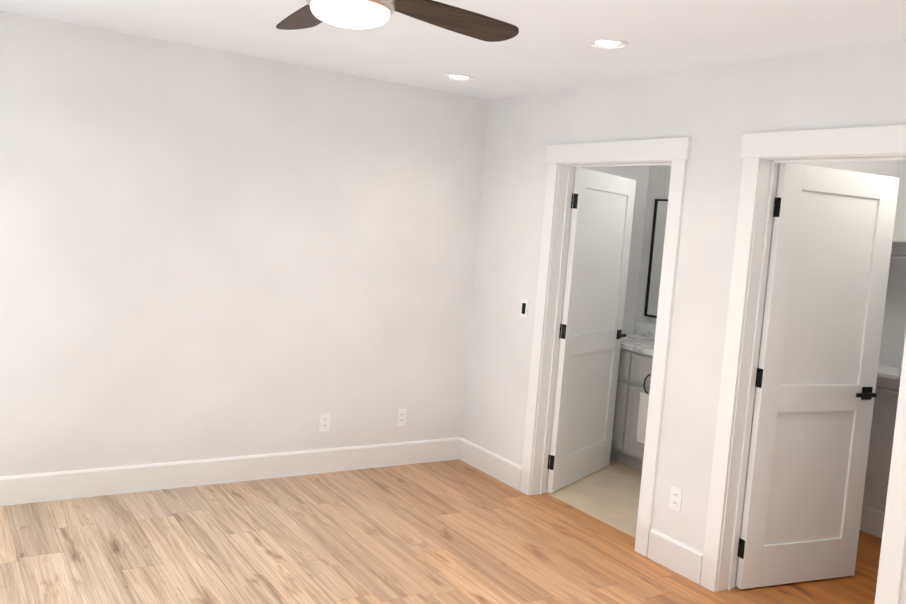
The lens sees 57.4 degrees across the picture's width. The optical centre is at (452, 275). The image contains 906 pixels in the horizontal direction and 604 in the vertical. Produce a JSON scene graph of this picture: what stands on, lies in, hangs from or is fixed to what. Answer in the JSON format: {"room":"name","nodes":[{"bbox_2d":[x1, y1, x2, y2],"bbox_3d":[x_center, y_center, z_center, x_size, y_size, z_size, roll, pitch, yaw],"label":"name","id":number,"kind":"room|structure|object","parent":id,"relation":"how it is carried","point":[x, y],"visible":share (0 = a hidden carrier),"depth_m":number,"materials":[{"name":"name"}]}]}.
{"room":"bedroom","nodes":[
{"label":"bedroom","id":0,"kind":"room"},
{"bbox_2d":[0,11,487,476],"bbox_3d":[-1.045,-0.014,4.997,6.150,2.480,0.120,2,4,-33],"label":"wall","id":1,"kind":"structure","parent":0,"point":[208,253],"depth_m":4.73,"materials":[{"name":"grey paint"}]},
{"bbox_2d":[319,413,330,431],"bbox_3d":[-0.803,0.919,5.182,0.070,0.114,0.008,2,4,-33],"label":"outlet","id":2,"kind":"object","parent":1,"relation":"attached to","point":[324,423],"visible":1,"depth_m":5.18,"materials":[{"name":"white plastic"}]},
{"bbox_2d":[396,409,406,425],"bbox_3d":[-0.341,0.938,5.479,0.070,0.114,0.008,2,4,-33],"label":"outlet","id":3,"kind":"object","parent":1,"relation":"attached to","point":[401,417],"visible":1,"depth_m":5.48,"materials":[{"name":"white plastic"}]},
{"bbox_2d":[0,437,884,584],"bbox_3d":[2.764,1.489,4.620,12.010,0.150,4.880,2,4,-33],"label":"baseboard","id":4,"kind":"structure","parent":1,"relation":"attached to","point":[674,555],"depth_m":4.83,"materials":[{"name":"white wood"}]},
{"bbox_2d":[0,459,881,603],"bbox_3d":[2.754,1.613,4.628,12.250,0.100,5.120,2,4,-33],"label":"floor","id":5,"kind":"structure","parent":0,"point":[457,531],"depth_m":4.04,"materials":[{"name":"brown wood"}]},
{"bbox_2d":[0,0,905,99],"bbox_3d":[2.962,-0.964,4.467,12.250,0.120,5.120,2,4,-33],"label":"ceiling","id":6,"kind":"structure","parent":0,"point":[547,48],"depth_m":3.80,"materials":[{"name":"white paint"}]},
{"bbox_2d":[276,0,518,41],"bbox_3d":[-0.281,-0.872,2.378,1.273,0.322,1.260,2,4,-33],"label":"ceiling fan","id":7,"kind":"object","parent":6,"relation":"hanging from","point":[359,14],"visible":1,"depth_m":2.54,"materials":[{"name":"brown wood"}]},
{"bbox_2d":[443,74,473,80],"bbox_3d":[0.033,-1.160,4.827,0.186,0.013,0.186,2,4,-33],"label":"recessed light","id":8,"kind":"object","parent":6,"relation":"attached to","point":[461,76],"visible":0.96,"depth_m":4.82,"materials":[{"name":"white plastic"}]},
{"bbox_2d":[587,38,628,48],"bbox_3d":[0.689,-1.036,3.687,0.186,0.013,0.186,2,4,-33],"label":"recessed light","id":9,"kind":"object","parent":6,"relation":"attached to","point":[604,42],"visible":1,"depth_m":3.67,"materials":[{"name":"white plastic"}]},
{"bbox_2d":[546,459,641,537],"bbox_3d":[1.256,1.387,5.446,1.460,0.006,1.860,2,4,-33],"label":"floor","id":10,"kind":"structure","parent":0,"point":[609,494],"depth_m":5.17,"materials":[{"name":"beige tile"}]},
{"bbox_2d":[610,322,655,470],"bbox_3d":[1.444,0.804,5.952,0.618,1.122,1.020,2,4,-33],"label":"bathroom vanity","id":11,"kind":"object","parent":10,"relation":"on","point":[632,397],"visible":0.27,"depth_m":5.81,"materials":[{"name":"grey paint"}]},
{"bbox_2d":[636,392,655,447],"bbox_3d":[1.315,0.973,5.591,0.024,0.342,0.170,2,4,-33],"label":"towel","id":12,"kind":"object","parent":11,"relation":"hanging from","point":[644,397],"depth_m":5.62,"materials":[{"name":"white fabric"}]},
{"bbox_2d":[636,340,655,349],"bbox_3d":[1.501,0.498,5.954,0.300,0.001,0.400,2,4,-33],"label":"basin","id":13,"kind":"object","parent":11,"relation":"in","point":[650,343],"depth_m":6.00,"materials":[{"name":"white stone"}]},
{"bbox_2d":[634,165,671,333],"bbox_3d":[1.966,0.182,5.761,0.008,2.480,1.860,2,4,-33],"label":"wall","id":14,"kind":"structure","parent":0,"point":[659,181],"depth_m":6.46,"materials":[{"name":"paint"}]},
{"bbox_2d":[644,199,667,317],"bbox_3d":[1.747,-0.103,6.090,0.022,0.910,0.800,2,4,-33],"label":"bathroom mirror","id":15,"kind":"object","parent":14,"relation":"attached to","point":[656,257],"visible":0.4,"depth_m":6.38,"materials":[{"name":"black mirror"}]},
{"bbox_2d":[460,39,905,603],"bbox_3d":[1.184,0.218,4.170,0.120,2.480,3.660,2,4,-33],"label":"wall","id":16,"kind":"structure","parent":0,"point":[859,86],"depth_m":4.22,"materials":[{"name":"grey paint"}]},
{"bbox_2d":[520,299,528,317],"bbox_3d":[0.446,0.204,5.199,0.010,0.114,0.070,2,4,-33],"label":"bathroom light switch","id":17,"kind":"object","parent":16,"relation":"attached to","point":[524,308],"visible":1,"depth_m":5.19,"materials":[{"name":"white plastic"}]},
{"bbox_2d":[547,167,635,492],"bbox_3d":[0.927,0.341,5.447,0.140,2.016,0.903,7,4,34],"label":"bathroom door","id":18,"kind":"structure","parent":16,"relation":"in","point":[591,335],"depth_m":5.39,"materials":[{"name":"white paint"}]},
{"bbox_2d":[520,137,691,556],"bbox_3d":[0.855,0.328,4.676,0.168,2.145,1.110,2,4,-33],"label":"trim","id":19,"kind":"structure","parent":16,"relation":"attached to","point":[563,161],"depth_m":4.96,"materials":[{"name":"white wood"}]},
{"bbox_2d":[669,486,681,511],"bbox_3d":[1.107,1.110,4.115,0.008,0.114,0.070,2,4,-33],"label":"outlet","id":20,"kind":"object","parent":16,"relation":"attached to","point":[675,498],"visible":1,"depth_m":4.11,"materials":[{"name":"white plastic"}]},
{"bbox_2d":[700,124,905,603],"bbox_3d":[1.577,0.458,3.543,0.168,2.145,0.950,2,4,-33],"label":"trim","id":21,"kind":"structure","parent":16,"relation":"attached to","point":[764,155],"depth_m":3.81,"materials":[{"name":"white wood"}]},
{"bbox_2d":[736,163,899,588],"bbox_3d":[1.772,0.499,4.013,0.743,2.016,0.140,3,4,-23],"label":"closet door","id":22,"kind":"structure","parent":16,"relation":"in","point":[825,301],"depth_m":4.00,"materials":[{"name":"white paint"}]},
{"bbox_2d":[875,238,905,394],"bbox_3d":[2.788,0.526,4.131,0.360,2.130,1.578,2,4,-33],"label":"closet shelf","id":23,"kind":"object","parent":16,"relation":"attached to","point":[889,376],"depth_m":4.73,"materials":[{"name":"white wood"}]}
]}

